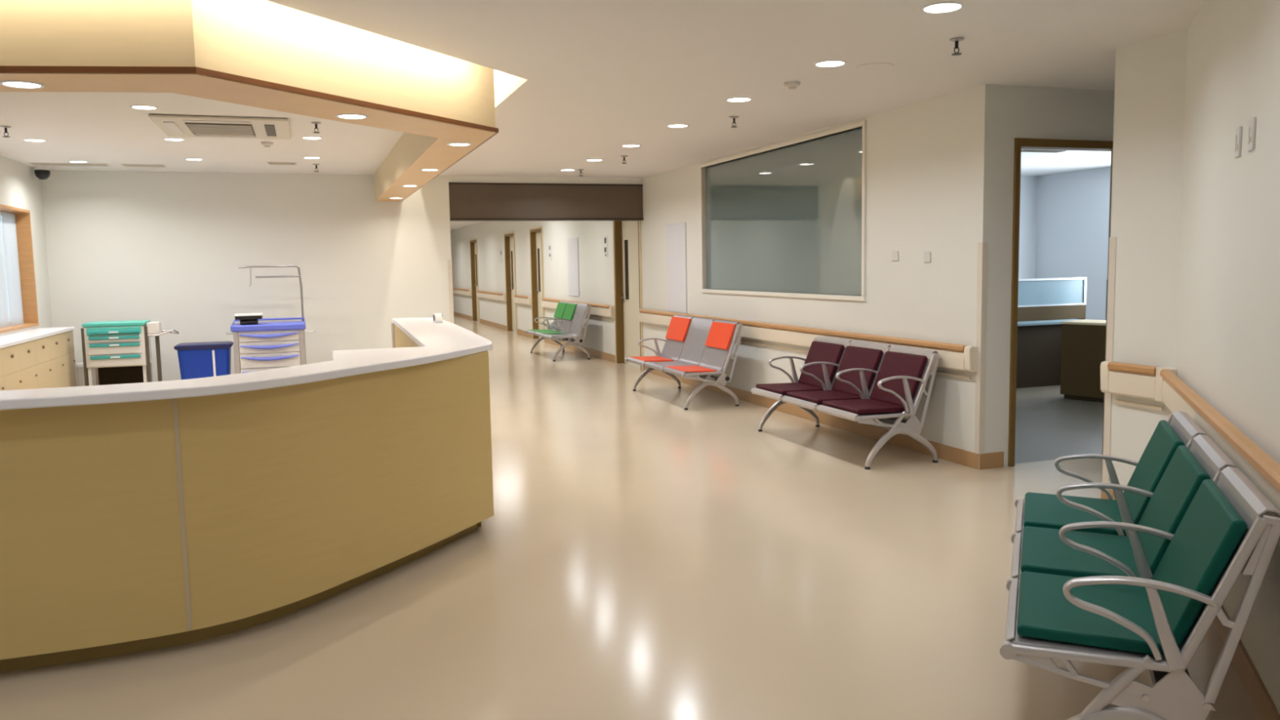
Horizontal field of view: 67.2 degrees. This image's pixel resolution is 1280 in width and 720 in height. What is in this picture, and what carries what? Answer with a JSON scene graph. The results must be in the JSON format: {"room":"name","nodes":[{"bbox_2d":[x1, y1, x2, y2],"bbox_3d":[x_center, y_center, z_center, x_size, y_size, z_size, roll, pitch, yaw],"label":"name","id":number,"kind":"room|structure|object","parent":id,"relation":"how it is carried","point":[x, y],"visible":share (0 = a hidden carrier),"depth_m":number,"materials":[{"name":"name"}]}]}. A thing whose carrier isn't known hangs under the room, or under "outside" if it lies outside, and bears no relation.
{"room":"hospital interior","nodes":[
{"label":"hospital interior","id":0,"kind":"room"},
{"bbox_2d":[0,155,52,336],"bbox_3d":[-6.009,-0.689,7.893,0.220,3.235,8.310,-3,6,-19],"label":"wall","id":1,"kind":"structure","parent":0,"point":[20,187],"depth_m":11.30,"materials":[{"name":"paint"}]},
{"bbox_2d":[0,204,39,333],"bbox_3d":[-6.687,-0.940,9.877,0.212,1.330,2.730,-3,6,-19],"label":"window","id":2,"kind":"structure","parent":1,"relation":"in","point":[16,230],"depth_m":10.98,"materials":[{"name":"brown wood"}]},
{"bbox_2d":[0,211,23,325],"bbox_3d":[-7.084,-1.028,10.886,0.016,1.260,0.485,-3,6,-19],"label":"curtain","id":3,"kind":"object","parent":2,"relation":"hanging from","point":[11,221],"depth_m":10.92,"materials":[{"name":"white fabric"}]},
{"bbox_2d":[40,170,451,386],"bbox_3d":[-5.041,-1.179,12.681,5.065,3.235,0.150,-3,6,-19],"label":"wall","id":4,"kind":"structure","parent":0,"point":[169,248],"depth_m":12.53,"materials":[{"name":"paint"}]},
{"bbox_2d":[448,259,453,323],"bbox_3d":[-2.639,-0.544,13.519,0.054,1.720,0.049,-3,6,-19],"label":"guard","id":5,"kind":"object","parent":4,"relation":"attached to","point":[450,263],"visible":0.59,"depth_m":13.46,"materials":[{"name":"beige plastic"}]},
{"bbox_2d":[448,175,642,184],"bbox_3d":[-1.345,-2.583,13.898,2.845,0.093,0.240,-3,6,-19],"label":"trim","id":6,"kind":"structure","parent":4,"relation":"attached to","point":[452,179],"depth_m":13.76,"materials":[{"name":"paint"}]},
{"bbox_2d":[448,182,643,221],"bbox_3d":[-1.340,-2.276,13.928,2.837,0.520,0.280,-3,6,-19],"label":"header","id":7,"kind":"object","parent":6,"relation":"attached to","point":[468,202],"visible":0.86,"depth_m":13.79,"materials":[{"name":"brown wood"}]},
{"bbox_2d":[493,69,520,101],"bbox_3d":[-2.376,-2.272,8.323,3.740,0.319,9.418,0,6,8],"label":"ceiling light","id":8,"kind":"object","parent":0,"point":[503,82],"depth_m":7.42,"materials":[{"name":"paint"}]},
{"bbox_2d":[0,0,1205,230],"bbox_3d":[-2.223,-2.792,15.444,16.100,0.050,37.000,-3,6,-19],"label":"ceiling","id":9,"kind":"structure","parent":0,"point":[598,77],"depth_m":6.75,"materials":[{"name":"paint"}]},
{"bbox_2d":[0,125,11,137],"bbox_3d":[-5.421,-1.952,8.242,0.084,0.089,0.084,-3,6,-19],"label":"sprinkler","id":10,"kind":"object","parent":9,"relation":"attached to","point":[5,127],"visible":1,"depth_m":8.23,"materials":[{"name":"silver metal"}]},
{"bbox_2d":[22,138,47,142],"bbox_3d":[-5.711,-2.074,9.097,0.204,0.006,0.204,-3,6,-19],"label":"recessed light","id":11,"kind":"object","parent":9,"relation":"in","point":[25,140],"visible":1,"depth_m":9.07,"materials":[{"name":"white plastic"}]},
{"bbox_2d":[32,166,51,179],"bbox_3d":[-7.050,-2.201,11.371,0.190,0.149,0.190,-3,6,-19],"label":"security camera","id":12,"kind":"object","parent":9,"relation":"attached to","point":[41,172],"visible":1,"depth_m":11.31,"materials":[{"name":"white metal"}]},
{"bbox_2d":[29,162,110,166],"bbox_3d":[-6.584,-2.257,11.146,0.780,0.012,0.240,-3,6,-19],"label":"ceiling vent","id":13,"kind":"object","parent":9,"relation":"in","point":[33,163],"visible":1,"depth_m":11.11,"materials":[{"name":"beige"}]},
{"bbox_2d":[67,160,88,163],"bbox_3d":[-6.347,-2.239,10.890,0.204,0.006,0.204,-3,6,-19],"label":"recessed light","id":14,"kind":"object","parent":9,"relation":"in","point":[78,162],"visible":1,"depth_m":10.89,"materials":[{"name":"white plastic"}]},
{"bbox_2d":[120,164,166,167],"bbox_3d":[-5.861,-2.295,11.394,0.450,0.012,0.240,-3,6,-19],"label":"ceiling vent","id":15,"kind":"object","parent":9,"relation":"in","point":[124,165],"visible":1,"depth_m":11.36,"materials":[{"name":"beige metal"}]},
{"bbox_2d":[128,105,159,110],"bbox_3d":[-3.812,-1.942,7.411,0.204,0.006,0.204,-3,6,-19],"label":"recessed light","id":16,"kind":"object","parent":9,"relation":"in","point":[137,107],"visible":1,"depth_m":7.40,"materials":[{"name":"white plastic"}]},
{"bbox_2d":[162,137,186,141],"bbox_3d":[-4.451,-2.108,9.214,0.204,0.006,0.204,-3,6,-19],"label":"recessed light","id":17,"kind":"object","parent":9,"relation":"in","point":[165,139],"visible":1,"depth_m":9.19,"materials":[{"name":"white plastic"}]},
{"bbox_2d":[184,158,204,160],"bbox_3d":[-5.025,-2.260,10.860,0.204,0.006,0.204,-3,6,-19],"label":"recessed light","id":18,"kind":"object","parent":9,"relation":"in","point":[192,159],"visible":1,"depth_m":10.86,"materials":[{"name":"white plastic"}]},
{"bbox_2d":[148,114,290,139],"bbox_3d":[-3.638,-2.029,8.462,1.060,0.036,1.220,-3,6,-19],"label":"air conditioner","id":19,"kind":"object","parent":9,"relation":"attached to","point":[174,126],"visible":1,"depth_m":8.28,"materials":[{"name":"beige plastic"}]},
{"bbox_2d":[184,122,255,136],"bbox_3d":[-3.666,-2.020,8.454,0.520,0.008,0.700,-3,6,-19],"label":"grille","id":20,"kind":"object","parent":19,"relation":"attached to","point":[195,128],"depth_m":8.38,"materials":[{"name":"beige plastic"}]},
{"bbox_2d":[0,0,498,201],"bbox_3d":[-2.484,-2.010,8.417,3.504,0.595,9.109,0,6,8],"label":"soffit","id":21,"kind":"structure","parent":9,"relation":"attached to","point":[263,54],"depth_m":4.89,"materials":[{"name":"paint"}]},
{"bbox_2d":[0,80,44,88],"bbox_3d":[-2.977,-1.326,4.643,0.194,0.006,0.194,-3,6,-19],"label":"recessed light","id":22,"kind":"object","parent":21,"relation":"attached to","point":[11,83],"visible":1,"depth_m":4.63,"materials":[{"name":"white plastic"}]},
{"bbox_2d":[335,113,368,119],"bbox_3d":[-1.730,-1.462,5.789,0.194,0.006,0.194,-3,6,-19],"label":"recessed light","id":23,"kind":"object","parent":21,"relation":"attached to","point":[346,116],"visible":1,"depth_m":5.77,"materials":[{"name":"white plastic"}]},
{"bbox_2d":[401,185,418,186],"bbox_3d":[-2.551,-1.931,10.689,0.184,0.006,0.184,-3,6,-19],"label":"recessed light","id":24,"kind":"object","parent":21,"relation":"attached to","point":[402,185],"visible":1,"depth_m":10.66,"materials":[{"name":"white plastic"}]},
{"bbox_2d":[419,168,439,170],"bbox_3d":[-1.961,-1.775,8.996,0.184,0.006,0.184,-3,6,-19],"label":"recessed light","id":25,"kind":"object","parent":21,"relation":"attached to","point":[428,169],"visible":1,"depth_m":8.96,"materials":[{"name":"white plastic"}]},
{"bbox_2d":[447,142,471,146],"bbox_3d":[-1.346,-1.607,7.185,0.184,0.006,0.184,-3,6,-19],"label":"recessed light","id":26,"kind":"object","parent":21,"relation":"attached to","point":[448,144],"visible":1,"depth_m":7.16,"materials":[{"name":"white plastic"}]},
{"bbox_2d":[260,142,273,147],"bbox_3d":[-3.696,-2.133,9.559,0.120,0.049,0.120,-3,6,-19],"label":"smoke detector","id":27,"kind":"object","parent":9,"relation":"attached to","point":[267,144],"visible":1,"depth_m":9.53,"materials":[{"name":"white plastic"}]},
{"bbox_2d":[266,161,297,164],"bbox_3d":[-4.243,-2.327,11.424,0.330,0.012,0.240,-3,6,-19],"label":"ceiling vent","id":28,"kind":"object","parent":9,"relation":"in","point":[268,162],"visible":1,"depth_m":11.37,"materials":[{"name":"beige"}]},
{"bbox_2d":[301,136,323,139],"bbox_3d":[-3.157,-2.138,9.279,0.204,0.006,0.204,-3,6,-19],"label":"recessed light","id":29,"kind":"object","parent":9,"relation":"in","point":[302,137],"visible":1,"depth_m":9.25,"materials":[{"name":"white plastic"}]},
{"bbox_2d":[302,156,321,159],"bbox_3d":[-3.713,-2.289,10.911,0.204,0.006,0.204,-3,6,-19],"label":"recessed light","id":30,"kind":"object","parent":9,"relation":"in","point":[308,157],"visible":1,"depth_m":10.91,"materials":[{"name":"white plastic"}]},
{"bbox_2d":[311,121,320,133],"bbox_3d":[-2.798,-2.008,8.332,0.084,0.089,0.084,-3,6,-19],"label":"sprinkler","id":31,"kind":"object","parent":9,"relation":"attached to","point":[316,123],"visible":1,"depth_m":8.32,"materials":[{"name":"silver metal"}]},
{"bbox_2d":[560,168,575,170],"bbox_3d":[-0.960,-2.528,12.825,0.220,0.006,0.220,-3,6,-19],"label":"recessed light","id":32,"kind":"object","parent":9,"relation":"in","point":[562,169],"visible":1,"depth_m":12.81,"materials":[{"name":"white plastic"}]},
{"bbox_2d":[586,159,603,161],"bbox_3d":[-0.551,-2.422,11.681,0.220,0.006,0.220,-3,6,-19],"label":"recessed light","id":33,"kind":"object","parent":9,"relation":"in","point":[591,160],"visible":1,"depth_m":11.69,"materials":[{"name":"white plastic"}]},
{"bbox_2d":[620,155,627,164],"bbox_3d":[-0.185,-2.349,11.305,0.084,0.089,0.084,-3,6,-19],"label":"sprinkler","id":34,"kind":"object","parent":9,"relation":"attached to","point":[624,157],"visible":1,"depth_m":11.30,"materials":[{"name":"silver metal"}]},
{"bbox_2d":[621,144,640,146],"bbox_3d":[-0.095,-2.298,10.342,0.220,0.006,0.220,-3,6,-19],"label":"recessed light","id":35,"kind":"object","parent":9,"relation":"in","point":[623,145],"visible":1,"depth_m":10.32,"materials":[{"name":"white plastic"}]},
{"bbox_2d":[666,124,689,128],"bbox_3d":[0.349,-2.165,8.915,0.220,0.006,0.220,-3,6,-19],"label":"recessed light","id":36,"kind":"object","parent":9,"relation":"in","point":[674,126],"visible":1,"depth_m":8.91,"materials":[{"name":"white plastic"}]},
{"bbox_2d":[729,115,738,127],"bbox_3d":[0.824,-2.084,8.439,0.084,0.089,0.084,-3,6,-19],"label":"sprinkler","id":37,"kind":"object","parent":9,"relation":"attached to","point":[734,117],"visible":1,"depth_m":8.43,"materials":[{"name":"silver metal"}]},
{"bbox_2d":[724,97,752,102],"bbox_3d":[0.774,-2.037,7.544,0.220,0.006,0.220,-3,6,-19],"label":"recessed light","id":38,"kind":"object","parent":9,"relation":"in","point":[732,99],"visible":1,"depth_m":7.52,"materials":[{"name":"white plastic"}]},
{"bbox_2d":[783,80,800,89],"bbox_3d":[1.085,-1.954,6.873,0.120,0.049,0.120,-3,6,-19],"label":"smoke detector","id":39,"kind":"object","parent":9,"relation":"attached to","point":[791,85],"visible":1,"depth_m":6.84,"materials":[{"name":"white plastic"}]},
{"bbox_2d":[813,59,847,67],"bbox_3d":[1.230,-1.916,6.236,0.220,0.006,0.220,-3,6,-19],"label":"recessed light","id":40,"kind":"object","parent":9,"relation":"in","point":[830,63],"visible":1,"depth_m":6.22,"materials":[{"name":"white plastic"}]},
{"bbox_2d":[855,62,893,71],"bbox_3d":[1.548,-1.933,6.356,0.248,0.006,0.248,-3,6,-19],"label":"disc","id":41,"kind":"object","parent":9,"relation":"attached to","point":[870,66],"visible":1,"depth_m":6.35,"materials":[{"name":"paint"}]},
{"bbox_2d":[920,1,964,13],"bbox_3d":[1.537,-1.790,4.899,0.220,0.006,0.220,-3,6,-19],"label":"recessed light","id":42,"kind":"object","parent":9,"relation":"in","point":[940,7],"visible":1,"depth_m":4.89,"materials":[{"name":"white plastic"}]},
{"bbox_2d":[949,37,964,55],"bbox_3d":[1.842,-1.823,5.608,0.084,0.089,0.084,-3,6,-19],"label":"sprinkler","id":43,"kind":"object","parent":9,"relation":"attached to","point":[956,40],"visible":1,"depth_m":5.60,"materials":[{"name":"silver metal"}]},
{"bbox_2d":[1021,149,1067,152],"bbox_3d":[4.767,-2.491,11.476,0.640,0.018,0.200,-3,6,-19],"label":"recessed light","id":44,"kind":"object","parent":9,"relation":"in","point":[1022,150],"visible":0.76,"depth_m":11.45,"materials":[{"name":"white"}]},
{"bbox_2d":[0,315,1259,719],"bbox_3d":[-2.218,0.146,15.717,16.000,0.100,37.000,-3,6,-19],"label":"floor","id":45,"kind":"structure","parent":0,"point":[641,555],"depth_m":4.65,"materials":[{"name":"plastic"}]},
{"bbox_2d":[0,326,76,391],"bbox_3d":[-6.180,0.286,9.465,0.378,0.992,4.050,-3,6,-19],"label":"base cabinet","id":46,"kind":"object","parent":45,"relation":"on","point":[37,357],"visible":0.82,"depth_m":9.92,"materials":[{"name":"laminate"}]},
{"bbox_2d":[75,362,96,386],"bbox_3d":[-6.721,0.303,11.718,0.180,0.535,0.270,-3,6,-19],"label":"pedal bin","id":47,"kind":"object","parent":45,"relation":"on","point":[79,366],"visible":0.34,"depth_m":11.58,"materials":[{"name":"white metal"}]},
{"bbox_2d":[80,320,179,386],"bbox_3d":[-5.995,0.060,11.448,1.002,1.045,0.542,-3,6,-19],"label":"cart","id":48,"kind":"object","parent":45,"relation":"on","point":[119,352],"visible":0.73,"depth_m":11.20,"materials":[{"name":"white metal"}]},
{"bbox_2d":[173,341,233,379],"bbox_3d":[-5.249,0.173,11.666,0.630,0.752,0.500,-3,6,-19],"label":"waste bin","id":49,"kind":"object","parent":45,"relation":"on","point":[196,359],"visible":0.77,"depth_m":11.45,"materials":[{"name":"blue plastic"}]},
{"bbox_2d":[0,317,493,671],"bbox_3d":[-2.096,0.480,6.009,2.395,1.139,6.182,1,6,18],"label":"reception desk","id":50,"kind":"object","parent":45,"relation":"on","point":[146,516],"depth_m":4.14,"materials":[{"name":"laminate"}]},
{"bbox_2d":[0,317,493,410],"bbox_3d":[-2.055,-0.068,5.961,2.276,0.040,6.157,1,6,16],"label":"countertop","id":51,"kind":"structure","parent":50,"relation":"on","point":[437,342],"depth_m":4.35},
{"bbox_2d":[432,313,443,323],"bbox_3d":[-1.730,-0.359,8.245,0.072,0.079,0.188,-3,6,-19],"label":"tape dispenser","id":52,"kind":"object","parent":50,"relation":"on","point":[437,317],"visible":1,"depth_m":8.18,"materials":[{"name":"white plastic"}]},
{"bbox_2d":[226,264,315,373],"bbox_3d":[-4.559,-0.330,11.921,1.038,1.678,0.590,-3,6,-19],"label":"cart","id":53,"kind":"object","parent":45,"relation":"on","point":[261,346],"visible":0.66,"depth_m":11.70,"materials":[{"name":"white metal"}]},
{"bbox_2d":[234,312,262,324],"bbox_3d":[-4.744,-0.497,11.695,0.310,0.128,0.260,-3,6,-19],"label":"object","id":54,"kind":"object","parent":53,"relation":"on","point":[245,318],"visible":1,"depth_m":11.60,"materials":[{"name":"black plastic"}]},
{"bbox_2d":[230,320,306,332],"bbox_3d":[-4.580,-0.415,11.908,0.850,0.080,0.560,-3,6,-19],"label":"tray","id":55,"kind":"object","parent":53,"relation":"on","point":[298,326],"depth_m":11.68,"materials":[{"name":"blue plastic"}]},
{"bbox_2d":[524,301,591,360],"bbox_3d":[-1.485,-0.545,17.239,0.732,0.950,1.960,-3,6,-19],"label":"bench","id":56,"kind":"object","parent":45,"relation":"on","point":[569,317],"visible":1,"depth_m":16.93,"materials":[{"name":"metal"}]},
{"bbox_2d":[624,314,742,409],"bbox_3d":[0.477,-0.015,11.519,0.732,0.950,2.005,-3,6,-19],"label":"bench","id":57,"kind":"object","parent":45,"relation":"on","point":[717,335],"visible":1,"depth_m":11.28,"materials":[{"name":"metal"}]},
{"bbox_2d":[750,336,940,469],"bbox_3d":[1.706,0.305,8.361,0.762,0.889,1.909,-3,6,-19],"label":"bench","id":58,"kind":"object","parent":45,"relation":"on","point":[867,382],"visible":1,"depth_m":8.03,"materials":[{"name":"purple leather"}]},
{"bbox_2d":[1016,319,1082,388],"bbox_3d":[4.612,-0.061,11.987,2.300,0.800,0.380,-3,6,-19],"label":"office desk","id":59,"kind":"object","parent":45,"relation":"on","point":[1038,364],"visible":0.12,"depth_m":11.97,"materials":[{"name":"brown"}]},
{"bbox_2d":[1017,277,1086,321],"bbox_3d":[4.628,-0.351,12.205,2.500,1.335,0.050,-3,6,-19],"label":"divider","id":60,"kind":"object","parent":45,"relation":"on","point":[1059,298],"depth_m":12.38,"materials":[{"name":"glass"}]},
{"bbox_2d":[1060,319,1106,402],"bbox_3d":[5.275,0.017,10.682,0.520,0.877,1.020,-5,7,-36],"label":"base cabinet","id":61,"kind":"object","parent":45,"relation":"on","point":[1082,341],"visible":0.46,"depth_m":10.73,"materials":[{"name":"brown laminate"}]},
{"bbox_2d":[1105,282,1106,319],"bbox_3d":[6.195,-0.365,12.186,0.650,1.310,0.230,-3,6,-19],"label":"divider","id":62,"kind":"object","parent":45,"relation":"on","point":[1106,282],"visible":0.02,"depth_m":12.14,"materials":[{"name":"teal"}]},
{"bbox_2d":[1000,410,1279,719],"bbox_3d":[1.831,0.759,3.741,0.743,0.889,1.984,1,6,22],"label":"bench","id":63,"kind":"object","parent":45,"relation":"on","point":[1137,580],"visible":1,"depth_m":3.06,"materials":[{"name":"green leather"}]},
{"bbox_2d":[450,84,1002,453],"bbox_3d":[-1.958,-1.817,20.410,0.150,2.875,28.000,-3,6,-19],"label":"wall","id":64,"kind":"structure","parent":0,"point":[933,166],"depth_m":8.36,"materials":[{"name":"paint"}]},
{"bbox_2d":[453,287,471,297],"bbox_3d":[-5.888,-2.207,31.420,0.088,0.264,4.540,-3,6,-19],"label":"handrail","id":65,"kind":"object","parent":64,"relation":"attached to","point":[455,291],"visible":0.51,"depth_m":30.61,"materials":[{"name":"brown wood"}]},
{"bbox_2d":[469,238,479,322],"bbox_3d":[-4.841,-2.366,28.682,0.172,2.445,1.220,-3,6,-19],"label":"door","id":66,"kind":"structure","parent":64,"relation":"in","point":[473,242],"depth_m":29.11,"materials":[{"name":"brown wood"}]},
{"bbox_2d":[476,290,506,303],"bbox_3d":[-4.067,-1.723,26.194,0.088,0.264,4.030,-3,6,-19],"label":"handrail","id":67,"kind":"object","parent":64,"relation":"attached to","point":[482,294],"visible":1,"depth_m":25.81,"materials":[{"name":"brown wood"}]},
{"bbox_2d":[500,248,502,262],"bbox_3d":[-3.551,-2.673,24.665,0.012,0.360,0.200,-3,6,-19],"label":"door sign","id":68,"kind":"object","parent":64,"relation":"attached to","point":[500,248],"visible":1,"depth_m":24.64,"materials":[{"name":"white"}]},
{"bbox_2d":[503,231,517,333],"bbox_3d":[-3.103,-1.905,23.696,0.172,2.445,1.220,-3,6,-19],"label":"door","id":69,"kind":"structure","parent":64,"relation":"in","point":[509,237],"depth_m":24.10,"materials":[{"name":"brown wood"}]},
{"bbox_2d":[513,294,531,307],"bbox_3d":[-2.723,-1.367,22.337,0.088,0.264,1.630,-3,6,-19],"label":"handrail","id":70,"kind":"object","parent":64,"relation":"attached to","point":[524,300],"visible":1,"depth_m":22.16,"materials":[{"name":"brown wood"}]},
{"bbox_2d":[528,226,545,342],"bbox_3d":[-2.161,-1.655,20.992,0.172,2.445,1.170,-3,6,-19],"label":"door","id":71,"kind":"structure","parent":64,"relation":"in","point":[536,252],"depth_m":21.36,"materials":[{"name":"brown wood"}]},
{"bbox_2d":[548,242,551,260],"bbox_3d":[-1.846,-2.221,19.774,0.012,0.360,0.200,-3,6,-19],"label":"door sign","id":72,"kind":"object","parent":64,"relation":"attached to","point":[549,244],"visible":1,"depth_m":19.75,"materials":[{"name":"white plastic"}]},
{"bbox_2d":[567,237,579,296],"bbox_3d":[-1.253,-1.746,18.111,0.010,1.080,0.720,-3,6,-19],"label":"notice board","id":73,"kind":"object","parent":64,"relation":"attached to","point":[572,243],"visible":1,"depth_m":18.08,"materials":[{"name":"white"}]},
{"bbox_2d":[541,297,614,321],"bbox_3d":[-1.251,-0.976,18.113,0.088,0.264,4.910,-3,6,-19],"label":"handrail","id":74,"kind":"object","parent":64,"relation":"attached to","point":[605,310],"visible":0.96,"depth_m":16.72,"materials":[{"name":"brown wood"}]},
{"bbox_2d":[603,235,608,257],"bbox_3d":[-0.575,-1.903,16.122,0.012,0.360,0.200,-3,6,-19],"label":"door sign","id":75,"kind":"object","parent":64,"relation":"attached to","point":[605,237],"visible":1,"depth_m":16.10,"materials":[{"name":"white plastic"}]},
{"bbox_2d":[612,220,643,370],"bbox_3d":[-0.125,-1.114,15.150,0.172,2.445,1.330,-3,6,-19],"label":"door","id":76,"kind":"structure","parent":64,"relation":"in","point":[627,240],"depth_m":15.46,"materials":[{"name":"beige wood"}]},
{"bbox_2d":[666,222,686,313],"bbox_3d":[0.495,-1.247,13.100,0.010,1.200,0.700,-3,6,-19],"label":"notice board","id":77,"kind":"object","parent":64,"relation":"attached to","point":[675,233],"visible":1,"depth_m":13.08,"materials":[{"name":"white"}]},
{"bbox_2d":[699,120,866,301],"bbox_3d":[1.425,-1.499,10.446,0.080,1.610,3.810,-3,6,-19],"label":"window","id":78,"kind":"structure","parent":64,"relation":"in","point":[782,221],"depth_m":10.07,"materials":[{"name":"white"}]},
{"bbox_2d":[453,311,1115,500],"bbox_3d":[-1.615,-0.371,19.721,0.232,0.120,29.672,-3,6,-19],"label":"baseboard","id":79,"kind":"structure","parent":64,"relation":"attached to","point":[957,455],"depth_m":9.09,"materials":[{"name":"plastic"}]},
{"bbox_2d":[638,308,977,379],"bbox_3d":[1.263,-0.309,10.898,0.088,0.264,7.670,-3,6,-19],"label":"handrail","id":80,"kind":"object","parent":64,"relation":"attached to","point":[963,357],"visible":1,"depth_m":9.51,"materials":[{"name":"brown wood"}]},
{"bbox_2d":[892,250,898,261],"bbox_3d":[2.185,-0.890,8.248,0.010,0.086,0.086,-3,6,-19],"label":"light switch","id":81,"kind":"object","parent":64,"relation":"attached to","point":[895,253],"visible":1,"depth_m":8.23,"materials":[{"name":"white plastic"}]},
{"bbox_2d":[924,251,930,262],"bbox_3d":[2.333,-0.835,7.826,0.010,0.086,0.086,-3,6,-19],"label":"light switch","id":82,"kind":"object","parent":64,"relation":"attached to","point":[926,255],"visible":1,"depth_m":7.82,"materials":[{"name":"white plastic"}]},
{"bbox_2d":[974,242,987,469],"bbox_3d":[2.583,-0.024,7.300,0.049,1.720,0.054,-3,6,-19],"label":"guard","id":83,"kind":"object","parent":64,"relation":"attached to","point":[982,265],"visible":1,"depth_m":7.27,"materials":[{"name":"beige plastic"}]},
{"bbox_2d":[1018,176,1037,279],"bbox_3d":[3.417,-1.321,14.409,6.060,2.875,0.100,-3,6,-19],"label":"wall","id":84,"kind":"structure","parent":0,"point":[1028,184],"depth_m":15.23,"materials":[{"name":"paint"}]},
{"bbox_2d":[995,84,1115,466],"bbox_3d":[4.364,-0.695,7.898,3.560,2.875,0.120,-3,6,-19],"label":"wall","id":85,"kind":"structure","parent":0,"point":[1027,112],"depth_m":7.30,"materials":[{"name":"paint"}]},
{"bbox_2d":[1008,137,1113,466],"bbox_3d":[3.320,-0.449,7.553,1.100,2.490,0.148,-3,6,-19],"label":"door frame","id":86,"kind":"structure","parent":85,"relation":"in","point":[1020,144],"depth_m":7.33,"materials":[{"name":"brown metal"}]},
{"bbox_2d":[1035,167,1111,319],"bbox_3d":[7.392,-1.190,12.352,0.100,2.875,6.600,-3,6,-19],"label":"wall","id":87,"kind":"structure","parent":0,"point":[1073,208],"depth_m":14.47,"materials":[{"name":"paint"}]},
{"bbox_2d":[1109,28,1187,492],"bbox_3d":[4.806,-0.555,6.402,3.710,2.875,0.590,-3,6,-19],"label":"wall","id":88,"kind":"structure","parent":0,"point":[1149,94],"depth_m":5.79,"materials":[{"name":"paint"}]},
{"bbox_2d":[1102,236,1116,483],"bbox_3d":[2.994,0.086,6.119,0.049,1.720,0.054,-3,6,-19],"label":"guard","id":89,"kind":"object","parent":88,"relation":"attached to","point":[1113,240],"visible":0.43,"depth_m":6.09,"materials":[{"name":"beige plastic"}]},
{"bbox_2d":[1100,360,1164,410],"bbox_3d":[3.004,0.153,5.903,0.088,0.264,0.420,-3,6,-19],"label":"handrail","id":90,"kind":"object","parent":88,"relation":"attached to","point":[1136,380],"visible":0.98,"depth_m":5.88,"materials":[{"name":"beige plastic"}]},
{"bbox_2d":[1175,0,1279,714],"bbox_3d":[1.627,-0.046,1.826,0.120,2.875,8.250,1,6,22],"label":"wall","id":91,"kind":"structure","parent":0,"point":[1228,349],"depth_m":3.95,"materials":[{"name":"paint"}]},
{"bbox_2d":[1155,366,1177,403],"bbox_3d":[3.084,0.146,5.641,0.097,0.203,0.149,0,6,8],"label":"handrail corner","id":92,"kind":"object","parent":91,"relation":"attached to","point":[1158,380],"visible":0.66,"depth_m":5.66,"materials":[{"name":"beige plastic"}]},
{"bbox_2d":[1160,368,1279,542],"bbox_3d":[1.818,0.501,2.593,0.091,0.264,6.500,1,6,22],"label":"handrail","id":93,"kind":"object","parent":91,"relation":"attached to","point":[1258,466],"visible":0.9,"depth_m":3.65,"materials":[{"name":"brown wood"}]},
{"bbox_2d":[1234,126,1242,158],"bbox_3d":[2.449,-0.891,3.949,0.014,0.120,0.090,1,6,22],"label":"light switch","id":94,"kind":"object","parent":91,"relation":"attached to","point":[1238,131],"visible":1,"depth_m":3.92,"materials":[{"name":"white plastic"}]},
{"bbox_2d":[1213,604,1279,719],"bbox_3d":[1.887,1.247,2.701,0.012,0.120,6.605,1,6,22],"label":"baseboard","id":95,"kind":"structure","parent":91,"relation":"attached to","point":[1263,704],"depth_m":3.47,"materials":[{"name":"wood"}]},
{"bbox_2d":[1247,117,1256,151],"bbox_3d":[2.345,-0.865,3.698,0.014,0.120,0.090,1,6,22],"label":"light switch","id":96,"kind":"object","parent":91,"relation":"attached to","point":[1251,126],"visible":1,"depth_m":3.67,"materials":[{"name":"white plastic"}]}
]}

